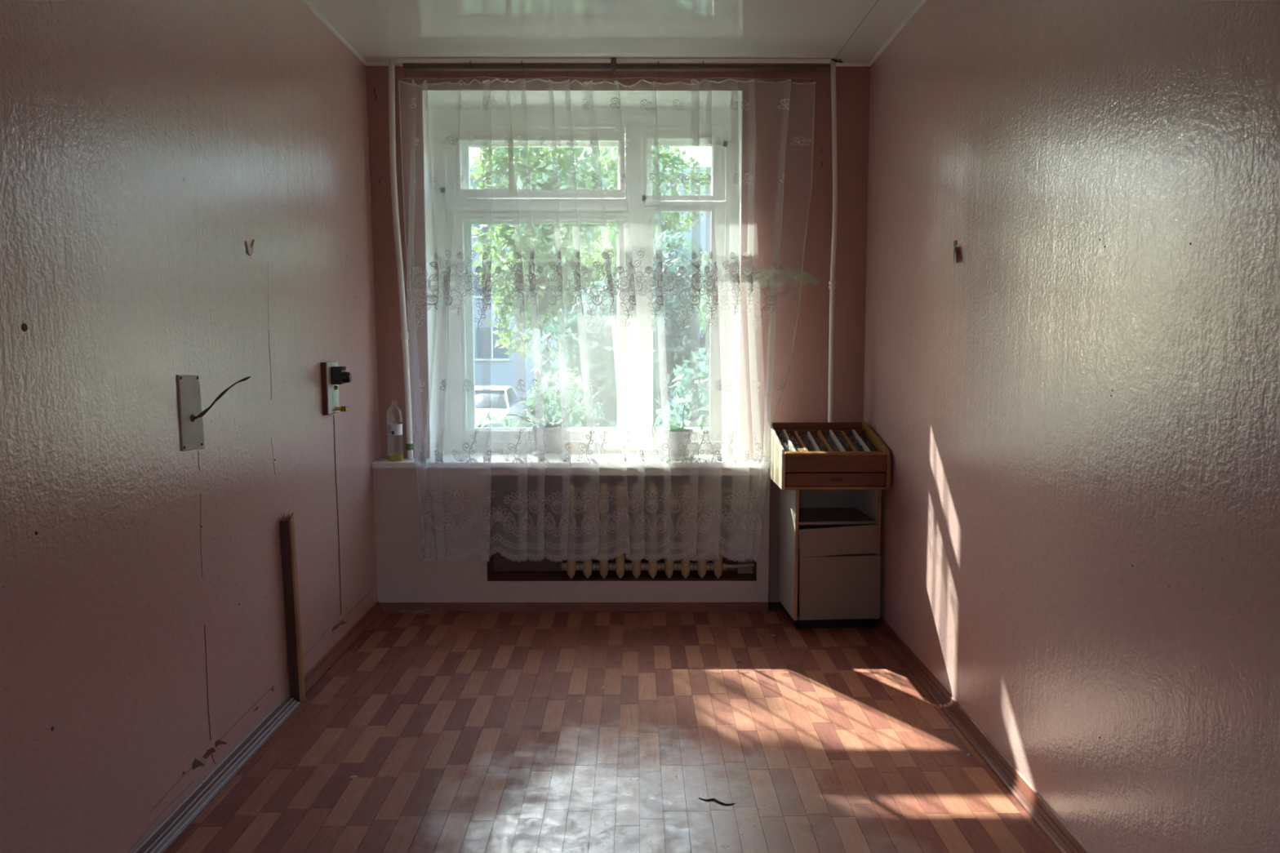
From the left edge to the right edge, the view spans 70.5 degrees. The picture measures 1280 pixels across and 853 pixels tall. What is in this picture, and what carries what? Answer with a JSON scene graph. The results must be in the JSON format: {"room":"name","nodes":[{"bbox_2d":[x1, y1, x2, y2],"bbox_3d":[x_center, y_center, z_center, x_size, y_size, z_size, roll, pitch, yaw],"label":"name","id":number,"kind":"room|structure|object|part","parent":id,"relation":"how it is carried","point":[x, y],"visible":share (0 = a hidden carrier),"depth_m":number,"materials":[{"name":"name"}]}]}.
{"room":"empty office room","nodes":[
{"label":"empty office room","id":0,"kind":"room"},
{"bbox_2d":[0,0,380,852],"bbox_3d":[-1.506,-0.116,1.213,0.185,2.985,7.650,0,5,0],"label":"wall","id":1,"kind":"structure","parent":0,"point":[185,186],"depth_m":2.73,"materials":[{"name":"pink paint"}]},
{"bbox_2d":[177,374,250,451],"bbox_3d":[-1.344,-0.045,2.894,0.186,0.245,0.143,0,5,0],"label":"cover plate","id":2,"kind":"object","parent":1,"relation":"attached to","point":[192,436],"visible":1,"depth_m":2.89,"materials":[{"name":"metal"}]},
{"bbox_3d":[-1.433,-0.044,2.894,0.009,0.245,0.143,0,5,0],"label":"plate","id":3,"kind":"part","parent":2,"relation":"part of","materials":[{"name":"white plastic"}]},
{"bbox_2d":[132,693,301,852],"bbox_3d":[-1.389,1.396,0.611,0.047,0.050,6.165,0,5,0],"label":"trim","id":4,"kind":"structure","parent":1,"relation":"attached to","point":[171,828],"depth_m":2.98,"materials":[{"name":"grey plastic"}]},
{"bbox_2d":[320,361,351,415],"bbox_3d":[-1.388,-0.177,4.183,0.113,0.239,0.155,0,5,0],"label":"electrical outlet","id":5,"kind":"object","parent":1,"relation":"attached to","point":[333,375],"visible":1,"depth_m":4.15,"materials":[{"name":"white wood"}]},
{"bbox_3d":[-1.418,-0.179,4.185,0.006,0.236,0.152,0,5,0],"label":"plate","id":6,"kind":"part","parent":5,"relation":"part of","materials":[{"name":"white plastic"}]},
{"bbox_2d":[342,366,347,370],"bbox_3d":[-1.358,-0.267,4.173,0.017,0.015,0.030,0,5,0],"label":"switch","id":7,"kind":"object","parent":5,"relation":"attached to","point":[344,368],"depth_m":4.16,"materials":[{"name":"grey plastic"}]},
{"bbox_3d":[-1.349,-0.227,4.176,0.035,0.052,0.052,0,5,0],"label":"knob","id":8,"kind":"part","parent":5,"relation":"part of","materials":[{"name":"black plastic"}]},
{"bbox_2d":[333,416,341,614],"bbox_3d":[-1.431,0.423,4.293,0.008,0.956,0.027,-3,6,-30],"label":"cable","id":9,"kind":"object","parent":1,"relation":"attached to","point":[334,416],"visible":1,"depth_m":4.29,"materials":[{"name":"white plastic"}]},
{"bbox_2d":[303,601,382,694],"bbox_3d":[-1.413,1.039,4.338,0.031,0.056,1.228,0,5,0],"label":"baseboard","id":10,"kind":"structure","parent":1,"relation":"attached to","point":[341,646],"depth_m":4.26,"materials":[{"name":"brown wood"}]},
{"bbox_2d":[301,0,926,66],"bbox_3d":[-0.101,-1.573,1.056,2.695,0.014,7.600,0,5,0],"label":"trim","id":11,"kind":"structure","parent":1,"relation":"attached to","point":[306,2],"depth_m":4.46,"materials":[{"name":"white plastic"}]},
{"bbox_2d":[164,602,1059,852],"bbox_3d":[-0.080,1.376,1.366,2.850,0.066,7.660,0,5,0],"label":"floor","id":12,"kind":"structure","parent":0,"point":[459,732],"depth_m":3.25,"materials":[{"name":"brown laminate"}]},
{"bbox_2d":[280,512,305,702],"bbox_3d":[-1.403,0.732,3.661,0.057,0.796,0.056,0,5,0],"label":"batten","id":13,"kind":"object","parent":12,"relation":"on","point":[295,665],"visible":0.98,"depth_m":3.65,"materials":[{"name":"brown wood"}]},
{"bbox_2d":[398,605,440,615],"bbox_3d":[-1.189,0.989,4.889,0.243,0.050,0.074,0,5,0],"label":"lint tangle","id":14,"kind":"object","parent":12,"relation":"on","point":[417,611],"visible":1,"depth_m":4.89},
{"bbox_2d":[777,487,881,629],"bbox_3d":[0.991,0.653,4.780,0.441,0.741,0.417,0,5,-3],"label":"base cabinet","id":15,"kind":"object","parent":12,"relation":"on","point":[829,557],"visible":0.87,"depth_m":4.59,"materials":[{"name":"beige wood"}]},
{"bbox_3d":[0.779,0.626,4.775,0.017,0.686,0.398,0,5,-3],"label":"panel","id":16,"kind":"part","parent":15,"relation":"part of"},
{"bbox_3d":[0.977,0.607,4.979,0.403,0.654,0.006,0,5,-3],"label":"panel","id":17,"kind":"part","parent":15,"relation":"part of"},
{"bbox_2d":[767,421,891,490],"bbox_3d":[0.959,0.142,4.676,0.533,0.294,0.514,0,5,0],"label":"display box","id":18,"kind":"object","parent":15,"relation":"on","point":[838,455],"visible":1,"depth_m":4.44,"materials":[{"name":"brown wood"}]},
{"bbox_3d":[0.701,0.142,4.675,0.016,0.294,0.514,0,5,0],"label":"panel","id":19,"kind":"part","parent":18,"relation":"part of","materials":[{"name":"brown wood"}]},
{"bbox_2d":[796,448,806,451],"bbox_3d":[0.813,0.127,4.505,0.032,0.029,0.090,-1,6,-14],"label":"wood block","id":20,"kind":"object","parent":18,"relation":"in","point":[797,449],"visible":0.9,"depth_m":4.52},
{"bbox_3d":[0.957,0.261,4.445,0.487,0.066,0.016,0,5,0],"label":"drawer","id":21,"kind":"part","parent":18,"relation":"part of","materials":[{"name":"red wood"}]},
{"bbox_3d":[0.957,0.302,4.453,0.495,0.014,0.028,0,5,0],"label":"rail","id":22,"kind":"part","parent":18,"relation":"part of","materials":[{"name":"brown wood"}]},
{"bbox_3d":[0.962,0.261,4.436,0.060,0.014,0.007,0,5,0],"label":"handle","id":23,"kind":"part","parent":18,"relation":"part of","materials":[{"name":"black plastic"}]},
{"bbox_3d":[1.215,0.142,4.677,0.022,0.294,0.514,0,5,0],"label":"panel","id":24,"kind":"part","parent":18,"relation":"part of","materials":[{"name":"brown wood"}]},
{"bbox_3d":[0.988,0.958,4.819,0.403,0.016,0.396,0,5,-3],"label":"panel","id":25,"kind":"part","parent":15,"relation":"part of","materials":[{"name":"white wood"}]},
{"bbox_3d":[0.988,0.631,4.791,0.403,0.013,0.370,0,5,-3],"label":"divider panel","id":26,"kind":"part","parent":15,"relation":"part of","materials":[{"name":"white wood"}]},
{"bbox_2d":[798,507,876,524],"bbox_3d":[0.988,0.471,4.771,0.403,0.016,0.380,0,5,-3],"label":"shelf","id":27,"kind":"object","parent":15,"relation":"attached to","point":[807,516],"depth_m":4.70,"materials":[{"name":"wood"}]},
{"bbox_3d":[1.001,0.577,4.572,0.410,0.165,0.015,0,5,-3],"label":"drawer","id":28,"kind":"part","parent":15,"relation":"part of","materials":[{"name":"white wood"}]},
{"bbox_3d":[1.013,0.817,4.595,0.419,0.331,0.016,0,5,-3],"label":"door","id":29,"kind":"part","parent":15,"relation":"part of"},
{"bbox_3d":[1.198,0.624,4.798,0.017,0.686,0.398,0,5,-3],"label":"panel","id":30,"kind":"part","parent":15,"relation":"part of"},
{"bbox_2d":[306,0,920,62],"bbox_3d":[-0.106,-1.662,1.298,3.000,0.122,8.100,0,5,0],"label":"ceiling","id":31,"kind":"structure","parent":0,"point":[849,31],"depth_m":4.27,"materials":[{"name":"white paint"}]},
{"bbox_2d":[396,57,831,74],"bbox_3d":[-0.135,-1.890,4.770,2.275,0.082,0.075,0,5,0],"label":"rail","id":32,"kind":"object","parent":31,"relation":"attached to","point":[692,64],"visible":1,"depth_m":4.75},
{"bbox_2d":[398,70,816,559],"bbox_3d":[-0.172,-0.574,4.823,2.204,2.605,0.188,0,5,0],"label":"lace curtain","id":33,"kind":"object","parent":32,"relation":"hanging from","point":[715,517],"visible":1,"depth_m":4.82,"materials":[{"name":"white fabric"}]},
{"bbox_2d":[365,66,870,602],"bbox_3d":[-0.121,-0.487,5.127,3.040,2.985,0.620,0,5,0],"label":"wall","id":34,"kind":"structure","parent":0,"point":[771,217],"depth_m":4.94,"materials":[{"name":"paint"}]},
{"bbox_2d":[388,59,413,459],"bbox_3d":[-1.289,-0.876,4.884,0.090,2.121,0.042,0,5,0],"label":"pipe","id":35,"kind":"object","parent":34,"relation":"attached to","point":[404,334],"visible":1,"depth_m":4.87,"materials":[{"name":"metal"}]},
{"bbox_2d":[371,451,768,468],"bbox_3d":[-0.370,0.185,5.101,2.138,0.034,0.495,0,5,0],"label":"windowsill","id":36,"kind":"structure","parent":34,"relation":"attached to","point":[450,462],"depth_m":4.86,"materials":[{"name":"paint"}]},
{"bbox_2d":[386,400,403,461],"bbox_3d":[-1.327,0.021,4.908,0.086,0.330,0.086,0,5,0],"label":"plastic bottle","id":37,"kind":"object","parent":36,"relation":"on","point":[396,428],"visible":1,"depth_m":4.88,"materials":[{"name":"clear plastic"}]},
{"bbox_2d":[505,407,572,457],"bbox_3d":[-0.559,0.029,5.112,0.341,0.274,0.228,-3,6,-30],"label":"potted plant","id":38,"kind":"object","parent":36,"relation":"on","point":[554,437],"visible":0.97,"depth_m":5.09,"materials":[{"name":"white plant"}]},
{"bbox_3d":[-0.684,-0.052,5.115,0.156,0.034,0.004,0,5,0],"label":"stem","id":39,"kind":"part","parent":38,"relation":"part of","materials":[{"name":"green plant"}]},
{"bbox_3d":[-0.512,0.075,5.158,0.204,0.155,0.204,0,5,0],"label":"pot","id":40,"kind":"part","parent":38,"relation":"part of","materials":[{"name":"ceramic"}]},
{"bbox_2d":[563,443,573,453],"bbox_3d":[-0.419,0.127,5.249,0.060,0.055,0.060,0,5,0],"label":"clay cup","id":41,"kind":"object","parent":36,"relation":"on","point":[564,447],"visible":0.59,"depth_m":5.23,"materials":[{"name":"ceramic"}]},
{"bbox_2d":[648,401,703,459],"bbox_3d":[0.206,0.018,5.007,0.248,0.316,0.218,4,7,37],"label":"potted plant","id":42,"kind":"object","parent":36,"relation":"on","point":[677,433],"visible":0.9,"depth_m":4.97,"materials":[{"name":"green plant"}]},
{"bbox_3d":[0.107,-0.023,4.991,0.079,0.099,0.004,0,5,0],"label":"stem","id":43,"kind":"part","parent":42,"relation":"part of","materials":[{"name":"green plant"}]},
{"bbox_3d":[0.208,0.093,5.022,0.174,0.145,0.174,0,5,0],"label":"pot","id":44,"kind":"part","parent":42,"relation":"part of","materials":[{"name":"ceramic"}]},
{"bbox_3d":[0.261,-0.087,4.985,0.059,0.103,0.004,0,5,0],"label":"stem","id":45,"kind":"part","parent":42,"relation":"part of","materials":[{"name":"green plant"}]},
{"bbox_2d":[379,602,768,612],"bbox_3d":[-0.360,0.986,4.943,2.120,0.048,0.021,0,5,0],"label":"baseboard","id":46,"kind":"structure","parent":34,"relation":"attached to","point":[386,606],"depth_m":4.94,"materials":[{"name":"brown wood"}]},
{"bbox_2d":[433,106,736,452],"bbox_3d":[-0.310,-0.813,5.359,1.919,2.044,0.333,0,5,0],"label":"window","id":47,"kind":"structure","parent":34,"relation":"in","point":[631,207],"depth_m":5.18,"materials":[{"name":"white paint"}]},
{"bbox_3d":[-0.594,-1.497,5.157,1.014,0.389,0.035,0,5,0],"label":"sash","id":48,"kind":"part","parent":47,"relation":"part of","materials":[{"name":"white paint"}]},
{"bbox_3d":[-0.594,-0.569,5.245,1.014,1.315,0.035,0,5,0],"label":"sash","id":49,"kind":"part","parent":47,"relation":"part of","materials":[{"name":"white paint"}]},
{"bbox_3d":[-0.580,-0.592,5.368,0.986,1.307,0.035,0,5,0],"label":"sash","id":50,"kind":"part","parent":47,"relation":"part of","materials":[{"name":"white paint"}]},
{"bbox_3d":[-0.580,-1.502,5.282,0.986,0.368,0.035,0,5,0],"label":"sash","id":51,"kind":"part","parent":47,"relation":"part of","materials":[{"name":"white paint"}]},
{"bbox_3d":[0.244,-0.814,5.351,0.447,1.752,0.035,0,5,0],"label":"sash","id":52,"kind":"part","parent":47,"relation":"part of","materials":[{"name":"white paint"}]},
{"bbox_3d":[0.248,-0.585,5.247,0.475,1.346,0.035,0,5,0],"label":"sash","id":53,"kind":"part","parent":47,"relation":"part of","materials":[{"name":"white paint"}]},
{"bbox_3d":[0.248,-1.491,5.161,0.475,0.403,0.035,0,5,0],"label":"sash","id":54,"kind":"part","parent":47,"relation":"part of","materials":[{"name":"white paint"}]},
{"bbox_2d":[561,480,755,578],"bbox_3d":[0.099,0.568,5.016,1.073,0.535,0.132,0,5,0],"label":"radiator","id":55,"kind":"object","parent":34,"relation":"attached to","point":[571,566],"visible":0.78,"depth_m":4.96,"materials":[{"name":"white metal"}]},
{"bbox_2d":[827,58,843,422],"bbox_3d":[1.024,-0.620,4.906,0.086,2.652,0.060,0,5,0],"label":"pipe","id":56,"kind":"object","parent":34,"relation":"attached to","point":[832,282],"visible":0.84,"depth_m":4.87,"materials":[{"name":"metal"}]},
{"bbox_2d":[862,0,1279,852],"bbox_3d":[1.318,-0.117,1.225,0.178,2.985,7.650,0,5,0],"label":"wall","id":57,"kind":"structure","parent":0,"point":[1072,380],"depth_m":2.48,"materials":[{"name":"pink paint"}]},
{"bbox_2d":[873,615,1091,852],"bbox_3d":[1.238,1.323,1.336,0.039,0.058,7.600,0,5,0],"label":"baseboard","id":58,"kind":"structure","parent":57,"relation":"attached to","point":[1049,822],"depth_m":3.18,"materials":[{"name":"brown wood"}]},
{"label":"outside","id":59,"kind":"structure","parent":0,"visible":0},
{"bbox_2d":[519,397,604,413],"bbox_3d":[-0.198,-1.604,47.862,120.000,0.300,84.400,0,5,0],"label":"ground","id":60,"kind":"structure","parent":59,"point":[520,398],"depth_m":40.00,"materials":[{"name":"grey asphalt"}]},
{"bbox_2d":[475,409,523,427],"bbox_3d":[-1.602,0.953,9.527,1.441,2.289,1.280,0,5,0],"label":"shrub","id":61,"kind":"object","parent":60,"relation":"on","point":[505,421],"visible":0.02,"depth_m":9.46,"materials":[{"name":"green plant"}]},
{"bbox_2d":[515,370,593,427],"bbox_3d":[-1.151,0.606,10.693,1.157,2.538,1.323,2,6,21],"label":"shrub","id":62,"kind":"object","parent":60,"relation":"on","point":[535,408],"visible":0.21,"depth_m":10.46,"materials":[{"name":"green plant"}]},
{"bbox_2d":[470,166,711,397],"bbox_3d":[-3.203,-7.291,48.516,39.000,10.900,11.000,0,5,0],"label":"apartment building","id":63,"kind":"structure","parent":60,"relation":"on","point":[491,365],"depth_m":43.73,"materials":[{"name":"paint"}]},
{"bbox_2d":[525,272,675,436],"bbox_3d":[-0.553,-0.147,13.042,2.150,4.178,2.245,-3,6,-29],"label":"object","id":64,"kind":"object","parent":60,"relation":"on","point":[599,358],"visible":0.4,"depth_m":12.61,"materials":[{"name":"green plant"}]},
{"bbox_2d":[586,231,711,426],"bbox_3d":[0.637,-1.052,18.684,3.737,5.770,3.544,0,5,0],"label":"tree","id":65,"kind":"object","parent":60,"relation":"on","point":[673,312],"visible":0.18,"depth_m":18.13,"materials":[{"name":"green plant"}]},
{"bbox_2d":[653,347,710,427],"bbox_3d":[0.664,0.590,8.851,1.412,2.863,1.833,0,5,0],"label":"shrub","id":66,"kind":"object","parent":60,"relation":"on","point":[700,405],"visible":0.1,"depth_m":8.58,"materials":[{"name":"green plant"}]},
{"bbox_2d":[682,251,711,427],"bbox_3d":[1.259,-0.185,11.249,3.082,4.592,2.855,0,5,0],"label":"tree","id":67,"kind":"object","parent":60,"relation":"on","point":[704,310],"visible":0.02,"depth_m":11.37,"materials":[{"name":"green plant"}]},
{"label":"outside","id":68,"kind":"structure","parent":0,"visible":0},
{"bbox_2d":[526,413,626,437],"bbox_3d":[-0.107,0.319,25.895,60.000,0.020,16.500,0,5,0],"label":"road","id":69,"kind":"structure","parent":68,"point":[529,415],"depth_m":32.55,"materials":[{"name":"grey asphalt"}]},
{"bbox_2d":[475,385,524,427],"bbox_3d":[-4.253,-0.357,25.021,1.800,1.490,4.480,0,5,0],"label":"car","id":70,"kind":"object","parent":69,"relation":"on","point":[504,399],"visible":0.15,"depth_m":24.43,"materials":[{"name":"white metal"}]},
{"bbox_2d":[477,424,488,427],"bbox_3d":[-4.244,0.019,22.917,0.840,0.140,0.100,0,5,0],"label":"grille","id":71,"kind":"object","parent":70,"relation":"attached to","point":[480,425],"depth_m":22.86,"materials":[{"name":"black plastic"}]},
{"bbox_2d":[470,147,616,425],"bbox_3d":[-2.505,-4.013,23.680,4.372,9.068,5.406,0,5,0],"label":"tree","id":72,"kind":"object","parent":69,"relation":"on","point":[544,241],"visible":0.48,"depth_m":22.87,"materials":[{"name":"green plant"}]},
{"bbox_2d":[549,134,711,378],"bbox_3d":[-0.219,-5.209,30.505,6.013,10.160,5.651,-2,6,-22],"label":"tree","id":73,"kind":"object","parent":69,"relation":"on","point":[662,161],"visible":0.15,"depth_m":29.47,"materials":[{"name":"green plant"}]}
]}

